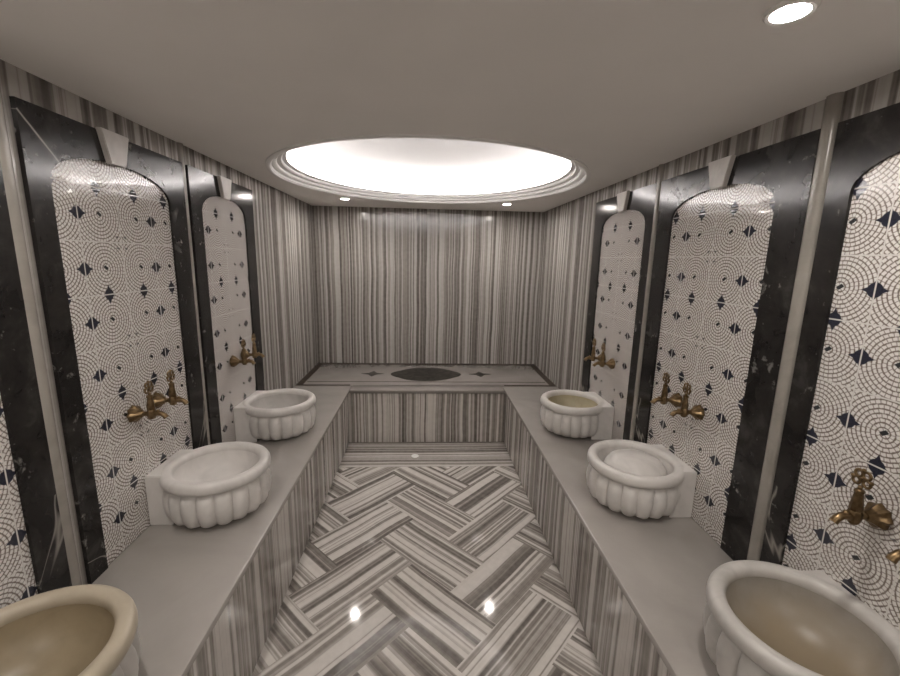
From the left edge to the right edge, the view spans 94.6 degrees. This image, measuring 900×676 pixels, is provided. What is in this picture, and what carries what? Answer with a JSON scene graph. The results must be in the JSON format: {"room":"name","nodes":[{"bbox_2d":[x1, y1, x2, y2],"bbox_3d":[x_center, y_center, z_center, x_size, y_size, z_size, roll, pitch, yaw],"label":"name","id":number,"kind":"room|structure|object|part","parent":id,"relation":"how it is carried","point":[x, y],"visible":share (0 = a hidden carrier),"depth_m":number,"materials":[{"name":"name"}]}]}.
{"room":"spa","nodes":[
{"label":"spa","id":0,"kind":"room"},
{"bbox_2d":[0,59,317,584],"bbox_3d":[-1.471,0.228,1.953,0.120,2.367,6.012,1,11,-3],"label":"wall","id":1,"kind":"structure","parent":0,"point":[283,223],"depth_m":3.31,"materials":[{"name":"stone"}]},
{"bbox_2d":[0,163,71,607],"bbox_3d":[-1.331,0.197,0.920,0.037,1.732,0.942,1,11,-3],"label":"arched niche","id":2,"kind":"object","parent":1,"relation":"attached to","point":[33,555],"visible":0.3,"depth_m":1.32,"materials":[{"name":"black stone"}]},
{"bbox_3d":[-1.348,0.241,0.928,0.004,1.643,0.713,1,11,-3],"label":"tile panel","id":3,"kind":"part","parent":2,"relation":"part of","materials":[{"name":"tile"}]},
{"bbox_2d":[0,89,81,585],"bbox_3d":[-1.364,0.064,1.375,0.022,1.824,0.054,1,11,-3],"label":"trim","id":4,"kind":"structure","parent":1,"relation":"attached to","point":[6,162],"depth_m":1.36,"materials":[{"name":"stone"}]},
{"bbox_2d":[9,96,207,583],"bbox_3d":[-1.386,0.015,1.883,0.037,1.732,0.898,1,11,-3],"label":"wall panel","id":5,"kind":"object","parent":1,"relation":"attached to","point":[107,215],"visible":0.94,"depth_m":1.70,"materials":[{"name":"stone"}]},
{"bbox_3d":[-1.402,0.063,1.867,0.004,1.643,0.707,1,11,-3],"label":"tile panel","id":6,"kind":"part","parent":5,"relation":"part of","materials":[{"name":"tile"}]},
{"bbox_2d":[127,381,168,421],"bbox_3d":[-1.321,0.279,1.822,0.156,0.193,0.081,1,11,-3],"label":"tap","id":7,"kind":"object","parent":5,"relation":"attached to","point":[134,413],"visible":1,"depth_m":1.82,"materials":[{"name":"gold metal"}]},
{"bbox_3d":[-1.274,0.337,1.836,0.060,0.045,0.024,1,11,-3],"label":"spout","id":8,"kind":"part","parent":7,"relation":"part of","materials":[{"name":"gold metal"}]},
{"bbox_2d":[153,369,188,407],"bbox_3d":[-1.329,0.243,1.978,0.156,0.193,0.081,1,11,-3],"label":"tap","id":9,"kind":"object","parent":5,"relation":"attached to","point":[159,399],"visible":0.98,"depth_m":1.97,"materials":[{"name":"gold metal"}]},
{"bbox_3d":[-1.283,0.300,1.991,0.060,0.045,0.024,1,11,-3],"label":"spout","id":10,"kind":"part","parent":9,"relation":"part of","materials":[{"name":"gold metal"}]},
{"bbox_2d":[177,142,210,444],"bbox_3d":[-1.422,-0.117,2.332,0.017,1.824,0.042,1,11,-3],"label":"trim","id":11,"kind":"structure","parent":1,"relation":"attached to","point":[180,150],"depth_m":2.29,"materials":[{"name":"stone"}]},
{"bbox_2d":[185,165,264,443],"bbox_3d":[-1.438,-0.156,2.786,0.037,1.732,0.838,1,11,-3],"label":"arched niche","id":12,"kind":"object","parent":1,"relation":"attached to","point":[221,214],"visible":0.93,"depth_m":2.66,"materials":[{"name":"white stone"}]},
{"bbox_3d":[-1.455,-0.110,2.780,0.004,1.643,0.620,1,11,-3],"label":"tile panel","id":13,"kind":"part","parent":12,"relation":"part of","materials":[{"name":"tile"}]},
{"bbox_2d":[230,339,255,366],"bbox_3d":[-1.375,0.101,2.762,0.156,0.193,0.081,1,11,-3],"label":"tap","id":14,"kind":"object","parent":12,"relation":"attached to","point":[234,360],"visible":1,"depth_m":2.75,"materials":[{"name":"gold metal"}]},
{"bbox_2d":[239,349,246,364],"bbox_3d":[-1.379,0.123,2.766,0.058,0.110,0.038,1,11,-3],"label":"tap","id":15,"kind":"object","parent":14,"relation":"on","point":[244,357],"depth_m":2.76,"materials":[{"name":"gold metal"}]},
{"bbox_3d":[-1.328,0.159,2.775,0.060,0.045,0.024,1,11,-3],"label":"spout","id":16,"kind":"part","parent":14,"relation":"part of","materials":[{"name":"gold metal"}]},
{"bbox_2d":[241,334,264,358],"bbox_3d":[-1.384,0.063,2.924,0.156,0.193,0.081,1,11,-3],"label":"tap","id":17,"kind":"object","parent":12,"relation":"attached to","point":[254,354],"visible":0.92,"depth_m":2.92,"materials":[{"name":"gold metal"}]},
{"bbox_3d":[-1.338,0.121,2.938,0.060,0.045,0.024,1,11,-3],"label":"spout","id":18,"kind":"part","parent":17,"relation":"part of","materials":[{"name":"gold metal"}]},
{"bbox_2d":[252,466,602,675],"bbox_3d":[-0.073,1.550,1.488,1.584,0.001,4.450,1,11,-3],"label":"floor","id":19,"kind":"structure","parent":0,"point":[449,570],"depth_m":2.31,"materials":[{"name":"stone"}]},
{"bbox_2d":[92,386,350,675],"bbox_3d":[-1.123,1.214,1.685,0.560,0.541,5.077,1,11,-3],"label":"bench","id":20,"kind":"object","parent":19,"relation":"on","point":[208,601],"visible":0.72,"depth_m":1.80,"materials":[{"name":"grey stone"}]},
{"bbox_2d":[0,584,139,675],"bbox_3d":[-1.108,0.926,1.075,0.503,0.253,0.494,1,11,-3],"label":"basin","id":21,"kind":"object","parent":20,"relation":"on","point":[87,629],"visible":1,"depth_m":1.20,"materials":[{"name":"beige stone"}]},
{"bbox_2d":[144,441,270,528],"bbox_3d":[-1.166,0.734,2.085,0.503,0.253,0.486,1,11,-3],"label":"basin","id":22,"kind":"object","parent":20,"relation":"on","point":[208,486],"visible":1,"depth_m":1.95,"materials":[{"name":"white stone"}]},
{"bbox_2d":[233,388,315,441],"bbox_3d":[-1.227,0.557,3.017,0.490,0.253,0.500,1,11,-3],"label":"basin","id":23,"kind":"object","parent":20,"relation":"on","point":[276,414],"visible":1,"depth_m":2.84,"materials":[{"name":"white stone"}]},
{"bbox_3d":[-1.228,0.567,3.019,0.485,0.233,0.487,1,11,-3],"label":"bowl","id":24,"kind":"part","parent":23,"relation":"part of","materials":[{"name":"white stone"}]},
{"bbox_2d":[339,441,513,466],"bbox_3d":[-0.215,1.099,3.946,1.584,0.030,0.553,1,11,-3],"label":"step","id":25,"kind":"structure","parent":19,"relation":"attached to","point":[357,454],"depth_m":3.89,"materials":[{"name":"stone"}]},
{"bbox_2d":[294,363,556,441],"bbox_3d":[-0.247,0.676,4.623,2.648,0.548,1.076,1,11,-3],"label":"platform","id":26,"kind":"object","parent":25,"relation":"on","point":[388,402],"visible":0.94,"depth_m":4.15,"materials":[{"name":"stone"}]},
{"bbox_3d":[-0.248,0.693,4.636,2.648,0.509,1.056,1,11,-3],"label":"panel","id":27,"kind":"part","parent":26,"relation":"part of","materials":[{"name":"stone"}]},
{"bbox_2d":[503,387,732,675],"bbox_3d":[0.957,1.235,1.809,0.568,0.541,5.077,1,11,-3],"label":"bench","id":28,"kind":"object","parent":19,"relation":"on","point":[635,586],"visible":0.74,"depth_m":1.92,"materials":[{"name":"grey stone"}]},
{"bbox_2d":[540,390,613,439],"bbox_3d":[0.924,0.578,3.148,0.478,0.253,0.472,1,11,-3],"label":"basin","id":29,"kind":"object","parent":28,"relation":"on","point":[567,413],"visible":1,"depth_m":2.99,"materials":[{"name":"white stone"}]},
{"bbox_3d":[0.921,0.588,3.150,0.465,0.233,0.459,1,11,-3],"label":"bowl","id":30,"kind":"part","parent":29,"relation":"part of","materials":[{"name":"white stone"}]},
{"bbox_2d":[586,439,696,518],"bbox_3d":[0.977,0.753,2.223,0.480,0.253,0.476,1,11,-3],"label":"basin","id":31,"kind":"object","parent":28,"relation":"on","point":[671,495],"visible":0.93,"depth_m":2.07,"materials":[{"name":"white stone"}]},
{"bbox_2d":[604,449,666,476],"bbox_3d":[0.982,0.672,2.208,0.325,0.113,0.325,1,11,-3],"label":"bowl","id":32,"kind":"object","parent":31,"relation":"in","point":[632,461],"visible":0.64,"depth_m":2.14,"materials":[{"name":"white stone"}]},
{"bbox_2d":[703,560,899,675],"bbox_3d":[1.034,0.940,1.242,0.480,0.253,0.494,1,11,-3],"label":"basin","id":33,"kind":"object","parent":28,"relation":"on","point":[761,618],"visible":1,"depth_m":1.29,"materials":[{"name":"white stone"}]},
{"bbox_2d":[312,206,542,363],"bbox_3d":[-0.262,-0.328,5.042,2.890,2.367,0.120,1,11,-3],"label":"wall","id":34,"kind":"structure","parent":0,"point":[393,285],"depth_m":4.92,"materials":[{"name":"stone"}]},
{"bbox_2d":[287,138,570,193],"bbox_3d":[-0.138,-1.310,3.042,2.210,0.302,2.319,1,11,-3],"label":"ceiling","id":35,"kind":"structure","parent":0,"point":[405,165],"depth_m":3.53,"materials":[{"name":"paint"}]},
{"bbox_2d":[265,134,590,203],"bbox_3d":[-0.141,-1.187,3.065,2.234,0.079,2.336,1,11,-3],"label":"trim","id":36,"kind":"structure","parent":35,"relation":"attached to","point":[277,164],"depth_m":3.35,"materials":[{"name":"white paint"}]},
{"bbox_2d":[0,0,899,211],"bbox_3d":[-0.064,-0.921,1.816,2.890,0.001,6.252,1,11,-3],"label":"ceiling","id":37,"kind":"structure","parent":0,"point":[623,89],"depth_m":1.25,"materials":[{"name":"paint"}]},
{"bbox_2d":[762,0,820,24],"bbox_3d":[0.765,-0.733,0.935,0.104,0.008,0.104,1,11,-3],"label":"recessed light","id":38,"kind":"object","parent":37,"relation":"in","point":[787,11],"visible":1,"depth_m":0.93,"materials":[{"name":"white glass"}]},
{"bbox_2d":[534,69,899,530],"bbox_3d":[1.294,0.256,2.117,0.120,2.367,6.012,1,11,-3],"label":"wall","id":39,"kind":"structure","parent":0,"point":[568,228],"depth_m":3.64,"materials":[{"name":"stone"}]},
{"bbox_2d":[581,183,656,439],"bbox_3d":[1.165,-0.146,3.024,0.037,1.732,0.880,1,11,-3],"label":"arched niche","id":40,"kind":"object","parent":39,"relation":"attached to","point":[624,221],"visible":0.93,"depth_m":2.91,"materials":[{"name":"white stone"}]},
{"bbox_2d":[584,338,605,360],"bbox_3d":[1.092,0.098,3.140,0.156,0.193,0.081,1,11,-3],"label":"tap","id":41,"kind":"object","parent":40,"relation":"attached to","point":[592,357],"visible":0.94,"depth_m":3.13,"materials":[{"name":"gold metal"}]},
{"bbox_2d":[591,347,597,360],"bbox_3d":[1.095,0.120,3.144,0.058,0.110,0.038,1,11,-3],"label":"tap","id":42,"kind":"object","parent":41,"relation":"on","point":[593,357],"depth_m":3.13,"materials":[{"name":"gold metal"}]},
{"bbox_2d":[593,343,614,368],"bbox_3d":[1.101,0.130,2.978,0.156,0.193,0.081,1,11,-3],"label":"tap","id":43,"kind":"object","parent":40,"relation":"attached to","point":[610,363],"visible":1,"depth_m":2.97,"materials":[{"name":"gold metal"}]},
{"bbox_2d":[600,352,606,366],"bbox_3d":[1.104,0.152,2.983,0.058,0.110,0.038,1,11,-3],"label":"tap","id":44,"kind":"object","parent":43,"relation":"on","point":[602,360],"depth_m":2.97,"materials":[{"name":"gold metal"}]},
{"bbox_3d":[1.182,-0.098,3.010,0.004,1.643,0.687,1,11,-3],"label":"tile panel","id":45,"kind":"part","parent":40,"relation":"part of","materials":[{"name":"tile"}]},
{"bbox_2d":[629,164,663,440],"bbox_3d":[1.202,-0.108,2.575,0.017,1.824,0.042,1,11,-3],"label":"trim","id":46,"kind":"structure","parent":39,"relation":"attached to","point":[661,166],"depth_m":2.54,"materials":[{"name":"stone"}]},
{"bbox_2d":[633,129,820,560],"bbox_3d":[1.221,0.036,2.063,0.037,1.732,0.976,1,11,-3],"label":"wall panel","id":47,"kind":"object","parent":39,"relation":"attached to","point":[729,232],"visible":0.97,"depth_m":1.88,"materials":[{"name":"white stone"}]},
{"bbox_2d":[650,372,681,406],"bbox_3d":[1.146,0.275,2.203,0.156,0.193,0.081,1,11,-3],"label":"tap","id":48,"kind":"object","parent":47,"relation":"attached to","point":[675,399],"visible":1,"depth_m":2.20,"materials":[{"name":"gold metal"}]},
{"bbox_3d":[1.097,0.332,2.211,0.060,0.045,0.024,1,11,-3],"label":"spout","id":49,"kind":"part","parent":48,"relation":"part of","materials":[{"name":"gold metal"}]},
{"bbox_2d":[669,382,704,419],"bbox_3d":[1.156,0.310,2.030,0.156,0.193,0.081,1,11,-3],"label":"tap","id":50,"kind":"object","parent":47,"relation":"attached to","point":[697,411],"visible":1,"depth_m":2.02,"materials":[{"name":"gold metal"}]},
{"bbox_3d":[1.107,0.367,2.038,0.060,0.045,0.024,1,11,-3],"label":"spout","id":51,"kind":"part","parent":50,"relation":"part of","materials":[{"name":"gold metal"}]},
{"bbox_2d":[680,395,691,416],"bbox_3d":[1.159,0.332,2.034,0.058,0.110,0.038,1,11,-3],"label":"faucet","id":52,"kind":"object","parent":50,"relation":"on","point":[684,411],"depth_m":2.02,"materials":[{"name":"gold metal"}]},
{"bbox_3d":[1.236,0.079,2.076,0.004,1.643,0.727,1,11,-3],"label":"tile panel","id":53,"kind":"part","parent":47,"relation":"part of","materials":[{"name":"tile"}]},
{"bbox_2d":[746,92,844,560],"bbox_3d":[1.258,0.086,1.553,0.022,1.824,0.056,1,11,-3],"label":"trim","id":54,"kind":"structure","parent":39,"relation":"attached to","point":[834,102],"depth_m":1.51,"materials":[{"name":"stone"}]},
{"bbox_2d":[760,102,899,630],"bbox_3d":[1.279,0.227,1.058,0.037,1.732,0.946,1,11,-3],"label":"wall panel","id":55,"kind":"object","parent":39,"relation":"attached to","point":[843,411],"visible":0.83,"depth_m":1.33,"materials":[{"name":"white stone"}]},
{"bbox_2d":[829,468,893,529],"bbox_3d":[1.202,0.472,1.219,0.156,0.193,0.081,1,11,-3],"label":"tap","id":56,"kind":"object","parent":55,"relation":"attached to","point":[876,515],"visible":1,"depth_m":1.21,"materials":[{"name":"gold metal"}]},
{"bbox_3d":[1.153,0.529,1.227,0.060,0.045,0.024,1,11,-3],"label":"spout","id":57,"kind":"part","parent":56,"relation":"part of","materials":[{"name":"gold metal"}]},
{"bbox_2d":[885,549,899,563],"bbox_3d":[1.211,0.506,1.068,0.156,0.193,0.081,1,11,-3],"label":"tap","id":58,"kind":"object","parent":55,"relation":"attached to","point":[894,556],"visible":1,"depth_m":1.07,"materials":[{"name":"gold metal"}]}
]}

